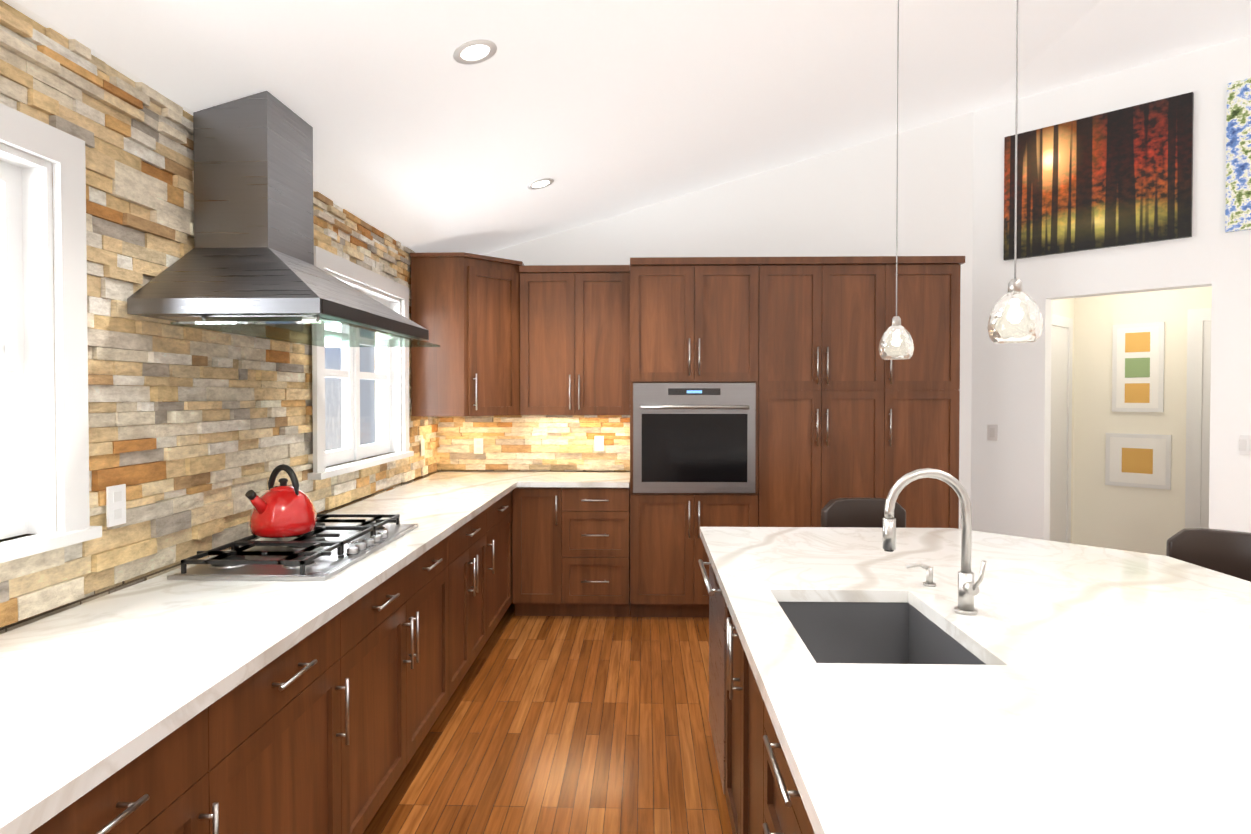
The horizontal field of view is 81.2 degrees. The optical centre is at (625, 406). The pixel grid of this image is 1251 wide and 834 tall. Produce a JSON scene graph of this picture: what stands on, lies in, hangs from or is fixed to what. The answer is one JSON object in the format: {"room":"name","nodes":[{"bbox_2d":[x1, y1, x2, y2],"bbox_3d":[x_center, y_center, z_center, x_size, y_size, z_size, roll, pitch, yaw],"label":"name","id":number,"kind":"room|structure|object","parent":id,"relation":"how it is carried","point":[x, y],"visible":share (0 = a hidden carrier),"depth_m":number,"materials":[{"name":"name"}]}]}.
{"room":"kitchen","nodes":[
{"label":"kitchen","id":0,"kind":"room"},
{"bbox_2d":[0,0,439,633],"bbox_3d":[-1.586,0.245,1.224,0.167,2.450,8.536,0,1,2],"label":"wall","id":1,"kind":"structure","parent":0,"point":[196,434],"depth_m":2.30,"materials":[{"name":"stone"}]},
{"bbox_2d":[0,103,101,562],"bbox_3d":[-1.555,-0.170,1.349,0.200,1.075,1.300,0,1,2],"label":"window","id":2,"kind":"structure","parent":1,"relation":"in","point":[40,467],"depth_m":1.88,"materials":[{"name":"white"}]},
{"bbox_2d":[106,484,125,526],"bbox_3d":[-1.474,0.286,2.114,0.008,0.115,0.070,0,1,2],"label":"electrical outlet","id":3,"kind":"object","parent":1,"relation":"attached to","point":[115,505],"visible":0.95,"depth_m":2.11,"materials":[{"name":"white plastic"}]},
{"bbox_2d":[127,91,439,346],"bbox_3d":[-1.143,-0.662,2.680,0.632,0.818,1.070,0,1,2],"label":"range hood","id":4,"kind":"object","parent":1,"relation":"attached to","point":[245,266],"visible":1,"depth_m":2.47,"materials":[{"name":"silver metal"}]},
{"bbox_2d":[308,246,413,479],"bbox_3d":[-1.480,-0.212,4.017,0.200,1.075,1.340,0,1,2],"label":"window","id":5,"kind":"structure","parent":1,"relation":"in","point":[390,376],"depth_m":4.02,"materials":[{"name":"white wood"}]},
{"bbox_2d":[421,439,424,455],"bbox_3d":[-1.393,0.280,5.013,0.008,0.115,0.070,0,1,2],"label":"electrical outlet","id":6,"kind":"object","parent":1,"relation":"attached to","point":[422,447],"visible":0.98,"depth_m":5.00,"materials":[{"name":"white plastic"}]},
{"bbox_2d":[363,599,732,833],"bbox_3d":[2.868,1.444,2.850,9.250,0.001,12.000,0,1,2],"label":"floor","id":7,"kind":"structure","parent":0,"point":[571,725],"depth_m":3.15,"materials":[{"name":"brown wood"}]},
{"bbox_2d":[36,691,235,833],"bbox_3d":[-1.179,1.028,1.177,0.646,0.885,0.759,0,1,2],"label":"base cabinet","id":8,"kind":"object","parent":7,"relation":"on","point":[186,784],"depth_m":1.38,"materials":[{"name":"brown wood"}]},
{"bbox_2d":[236,603,355,833],"bbox_3d":[-1.161,1.018,1.816,0.646,0.885,0.759,0,1,2],"label":"base cabinet","id":9,"kind":"object","parent":7,"relation":"on","point":[296,718],"depth_m":1.91,"materials":[{"name":"brown wood"}]},
{"bbox_2d":[0,471,527,833],"bbox_3d":[-1.113,0.543,2.797,0.687,0.035,5.296,0,1,2],"label":"countertop","id":10,"kind":"structure","parent":9,"relation":"on","point":[89,689],"depth_m":1.63,"materials":[{"name":"white stone"}]},
{"bbox_2d":[167,514,417,580],"bbox_3d":[-1.153,0.498,2.698,0.490,0.056,0.920,0,1,2],"label":"cooktop","id":11,"kind":"object","parent":10,"relation":"in","point":[321,551],"visible":0.92,"depth_m":2.46,"materials":[{"name":"silver metal"}]},
{"bbox_2d":[245,464,316,537],"bbox_3d":[-1.263,0.341,2.676,0.228,0.256,0.264,0,1,2],"label":"kettle","id":12,"kind":"object","parent":11,"relation":"on","point":[283,509],"visible":1,"depth_m":2.62,"materials":[{"name":"red metal"}]},
{"bbox_2d":[356,535,455,833],"bbox_3d":[-1.136,1.004,2.716,0.646,0.885,1.279,0,1,2],"label":"base cabinet","id":13,"kind":"object","parent":7,"relation":"on","point":[406,629],"depth_m":2.65,"materials":[{"name":"brown wood"}]},
{"bbox_2d":[456,515,487,687],"bbox_3d":[-1.108,0.989,3.685,0.646,0.885,0.899,0,1,2],"label":"base cabinet","id":14,"kind":"object","parent":7,"relation":"on","point":[472,539],"depth_m":3.69,"materials":[{"name":"brown wood"}]},
{"bbox_2d":[484,487,519,638],"bbox_3d":[-1.055,0.977,4.435,0.710,0.885,0.840,0,1,2],"label":"base cabinet","id":15,"kind":"object","parent":7,"relation":"on","point":[504,515],"depth_m":4.59,"materials":[{"name":"brown wood"}]},
{"bbox_2d":[520,487,563,615],"bbox_3d":[-0.589,0.967,5.098,0.352,0.885,0.680,0,1,2],"label":"base cabinet","id":16,"kind":"object","parent":7,"relation":"on","point":[541,508],"depth_m":4.83,"materials":[{"name":"brown wood"}]},
{"bbox_2d":[564,483,629,616],"bbox_3d":[-0.219,0.966,5.119,0.505,0.885,0.617,0,1,2],"label":"base cabinet","id":17,"kind":"object","parent":7,"relation":"on","point":[596,519],"depth_m":4.82,"materials":[{"name":"brown wood"}]},
{"bbox_2d":[516,472,629,486],"bbox_3d":[-0.336,0.507,5.100,0.737,0.035,0.647,0,1,2],"label":"countertop","id":18,"kind":"structure","parent":17,"relation":"on","point":[533,479],"depth_m":4.92,"materials":[{"name":"white stone"}]},
{"bbox_2d":[630,480,761,616],"bbox_3d":[0.458,0.987,5.100,0.838,0.844,0.617,0,1,2],"label":"base cabinet","id":19,"kind":"object","parent":7,"relation":"on","point":[667,580],"depth_m":4.80,"materials":[{"name":"brown wood"}]},
{"bbox_2d":[633,383,755,492],"bbox_3d":[0.455,0.203,4.996,0.797,0.720,0.608,0,1,2],"label":"oven","id":20,"kind":"object","parent":19,"relation":"in","point":[693,437],"visible":1,"depth_m":4.75,"materials":[{"name":"silver metal"}]},
{"bbox_2d":[698,535,817,833],"bbox_3d":[0.929,1.016,1.923,1.314,0.885,2.330,0,1,2],"label":"kitchen island","id":21,"kind":"object","parent":7,"relation":"on","point":[760,789],"depth_m":2.04,"materials":[{"name":"wood"}]},
{"bbox_2d":[700,527,1155,554],"bbox_3d":[1.118,0.541,2.870,1.610,0.035,0.530,0,1,2],"label":"island countertop","id":22,"kind":"structure","parent":21,"relation":"on","point":[796,540],"depth_m":2.82,"materials":[{"name":"white stone"}]},
{"bbox_2d":[710,551,1250,594],"bbox_3d":[1.104,0.549,2.361,1.610,0.035,0.490,0,1,2],"label":"island countertop","id":23,"kind":"structure","parent":21,"relation":"on","point":[785,573],"depth_m":2.33,"materials":[{"name":"white stone"}]},
{"bbox_2d":[905,563,935,586],"bbox_3d":[0.882,0.500,2.181,0.088,0.068,0.036,0,1,2],"label":"soap dispenser","id":24,"kind":"object","parent":23,"relation":"on","point":[929,577],"visible":1,"depth_m":2.17,"materials":[{"name":"silver metal"}]},
{"bbox_2d":[726,587,1250,666],"bbox_3d":[1.089,0.558,1.823,1.610,0.035,0.585,0,1,2],"label":"island countertop","id":25,"kind":"structure","parent":21,"relation":"on","point":[1204,628],"depth_m":1.80,"materials":[{"name":"white stone"}]},
{"bbox_2d":[778,595,989,662],"bbox_3d":[0.614,0.674,1.839,0.408,0.222,0.593,0,1,2],"label":"sink","id":26,"kind":"object","parent":25,"relation":"in","point":[838,628],"depth_m":2.13,"materials":[{"name":"grey metal"}]},
{"bbox_2d":[882,468,985,614],"bbox_3d":[0.797,0.350,1.888,0.244,0.378,0.103,0,1,2],"label":"faucet","id":27,"kind":"object","parent":25,"relation":"on","point":[968,590],"visible":1,"depth_m":1.90,"materials":[{"name":"silver metal"}]},
{"bbox_2d":[754,659,1250,833],"bbox_3d":[1.069,0.569,1.109,1.610,0.035,0.845,0,1,2],"label":"island countertop","id":28,"kind":"structure","parent":21,"relation":"on","point":[871,748],"depth_m":1.18,"materials":[{"name":"white stone"}]},
{"bbox_2d":[755,256,897,526],"bbox_3d":[1.315,0.217,5.064,0.873,2.384,0.617,0,1,2],"label":"tall cabinet","id":29,"kind":"object","parent":7,"relation":"on","point":[844,409],"depth_m":4.76,"materials":[{"name":"brown wood"}]},
{"bbox_2d":[821,498,905,527],"bbox_3d":[1.223,0.956,3.566,0.470,0.955,0.512,0,1,2],"label":"chair","id":30,"kind":"object","parent":7,"relation":"on","point":[855,512],"visible":0.06,"depth_m":3.75,"materials":[{"name":"black leather"}]},
{"bbox_2d":[898,256,964,528],"bbox_3d":[1.903,0.217,5.048,0.542,2.384,0.617,0,1,2],"label":"tall cabinet","id":31,"kind":"object","parent":7,"relation":"on","point":[928,286],"depth_m":4.74,"materials":[{"name":"brown wood"}]},
{"bbox_2d":[1166,528,1250,581],"bbox_3d":[2.220,0.969,2.703,0.512,0.955,0.470,-1,1,-43],"label":"chair","id":32,"kind":"object","parent":7,"relation":"on","point":[1227,552],"visible":0.12,"depth_m":2.88,"materials":[{"name":"black leather"}]},
{"bbox_2d":[2,0,1250,254],"bbox_3d":[2.988,-1.556,2.800,9.010,1.101,12.000,0,1,2],"label":"ceiling","id":33,"kind":"structure","parent":0,"point":[594,110],"depth_m":3.39,"materials":[{"name":"white paint"}]},
{"bbox_2d":[453,39,496,64],"bbox_3d":[-0.533,-1.258,2.588,0.154,0.047,0.160,0,1,2],"label":"ceiling light","id":34,"kind":"object","parent":33,"relation":"attached to","point":[475,51],"visible":1,"depth_m":2.58,"materials":[{"name":"white"}]},
{"bbox_2d":[527,178,553,189],"bbox_3d":[-0.488,-1.283,4.203,0.154,0.047,0.160,0,1,2],"label":"ceiling light","id":35,"kind":"object","parent":33,"relation":"attached to","point":[540,183],"visible":0.98,"depth_m":4.20,"materials":[{"name":"white"}]},
{"bbox_2d":[879,0,913,359],"bbox_3d":[1.096,-0.964,2.942,0.136,1.544,0.136,0,1,2],"label":"pendant light","id":36,"kind":"object","parent":33,"relation":"hanging from","point":[896,342],"visible":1,"depth_m":2.92,"materials":[{"name":"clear glass"}]},
{"bbox_2d":[987,0,1042,342],"bbox_3d":[1.069,-0.950,1.993,0.136,1.544,0.136,0,1,2],"label":"pendant light","id":37,"kind":"object","parent":33,"relation":"hanging from","point":[1015,316],"visible":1,"depth_m":1.97,"materials":[{"name":"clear glass"}]},
{"bbox_2d":[436,112,973,528],"bbox_3d":[0.555,-0.371,5.407,3.953,3.551,0.038,0,1,2],"label":"wall","id":38,"kind":"structure","parent":0,"point":[842,202],"depth_m":5.36,"materials":[{"name":"paint"}]},
{"bbox_2d":[410,252,529,415],"bbox_3d":[-1.033,-0.474,5.095,0.716,1.064,0.667,0,1,2],"label":"upper cabinet","id":39,"kind":"object","parent":38,"relation":"attached to","point":[511,337],"depth_m":4.78,"materials":[{"name":"brown wood"}]},
{"bbox_2d":[474,438,482,453],"bbox_3d":[-1.095,0.294,5.440,0.070,0.115,0.008,0,1,2],"label":"electrical outlet","id":40,"kind":"object","parent":38,"relation":"attached to","point":[478,445],"visible":0.95,"depth_m":5.44,"materials":[{"name":"white plastic"}]},
{"bbox_2d":[530,265,629,414],"bbox_3d":[-0.377,-0.460,5.207,0.827,1.034,0.406,0,1,2],"label":"upper cabinet","id":41,"kind":"object","parent":38,"relation":"attached to","point":[580,314],"depth_m":5.07,"materials":[{"name":"brown wood"}]},
{"bbox_2d":[594,436,603,450],"bbox_3d":[-0.196,0.274,5.414,0.070,0.115,0.008,0,1,2],"label":"electrical outlet","id":42,"kind":"object","parent":38,"relation":"attached to","point":[598,443],"visible":1,"depth_m":5.41,"materials":[{"name":"white plastic"}]},
{"bbox_2d":[630,257,769,383],"bbox_3d":[0.489,-0.569,5.075,0.900,0.812,0.617,0,1,2],"label":"upper cabinet","id":43,"kind":"object","parent":38,"relation":"attached to","point":[693,319],"depth_m":4.78,"materials":[{"name":"brown wood"}]},
{"bbox_2d":[971,36,1250,540],"bbox_3d":[3.906,-0.347,3.877,2.833,3.551,2.833,0,1,2],"label":"wall","id":44,"kind":"structure","parent":0,"point":[1010,467],"depth_m":4.77,"materials":[{"name":"white paint"}]},
{"bbox_2d":[987,425,997,440],"bbox_3d":[2.629,0.187,5.229,0.009,0.115,0.070,-1,1,-43],"label":"light switch","id":45,"kind":"object","parent":44,"relation":"attached to","point":[992,432],"visible":1,"depth_m":5.22,"materials":[{"name":"white plastic"}]},
{"bbox_2d":[1003,92,1193,260],"bbox_3d":[3.035,-1.456,4.757,0.030,0.860,1.057,-1,1,-43],"label":"framed picture","id":46,"kind":"object","parent":44,"relation":"attached to","point":[1121,177],"visible":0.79,"depth_m":4.70},
{"bbox_2d":[1225,78,1250,232],"bbox_3d":[3.871,-1.442,3.873,0.030,0.860,1.061,-1,1,-43],"label":"picture","id":47,"kind":"object","parent":44,"relation":"attached to","point":[1238,175],"visible":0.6,"depth_m":4.21},
{"bbox_2d":[1239,435,1250,454],"bbox_3d":[3.583,0.222,4.220,0.009,0.112,0.050,-1,1,-43],"label":"light switch","id":48,"kind":"object","parent":44,"relation":"attached to","point":[1244,444],"visible":1,"depth_m":4.22,"materials":[{"name":"white plastic"}]},
{"bbox_2d":[1052,286,1211,555],"bbox_3d":[3.653,0.198,5.144,1.100,2.420,1.170,-1,1,-43],"label":"wall","id":49,"kind":"structure","parent":0,"point":[1141,520],"depth_m":5.71,"materials":[{"name":"beige paint"}]},
{"bbox_2d":[1050,308,1211,542],"bbox_3d":[3.694,0.343,5.495,1.497,2.120,0.734,0,1,2],"label":"trim","id":50,"kind":"structure","parent":49,"relation":"attached to","point":[1198,417],"depth_m":5.39,"materials":[{"name":"white wood"}]},
{"bbox_2d":[1105,433,1171,489],"bbox_3d":[3.943,0.416,5.621,0.024,0.410,0.420,-1,1,-43],"label":"framed picture","id":51,"kind":"object","parent":49,"relation":"attached to","point":[1139,460],"visible":0.98,"depth_m":5.61,"materials":[{"name":"white"}]},
{"bbox_2d":[1112,322,1164,411],"bbox_3d":[3.940,-0.299,5.613,0.024,0.680,0.330,-1,1,-43],"label":"framed picture","id":52,"kind":"object","parent":49,"relation":"attached to","point":[1137,367],"visible":0.96,"depth_m":5.60,"materials":[{"name":"white"}]},
{"label":"outside","id":53,"kind":"structure","parent":0,"visible":0},
{"bbox_2d":[325,347,341,450],"bbox_3d":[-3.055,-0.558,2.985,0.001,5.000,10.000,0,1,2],"label":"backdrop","id":54,"kind":"structure","parent":53,"point":[333,418],"depth_m":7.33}
]}

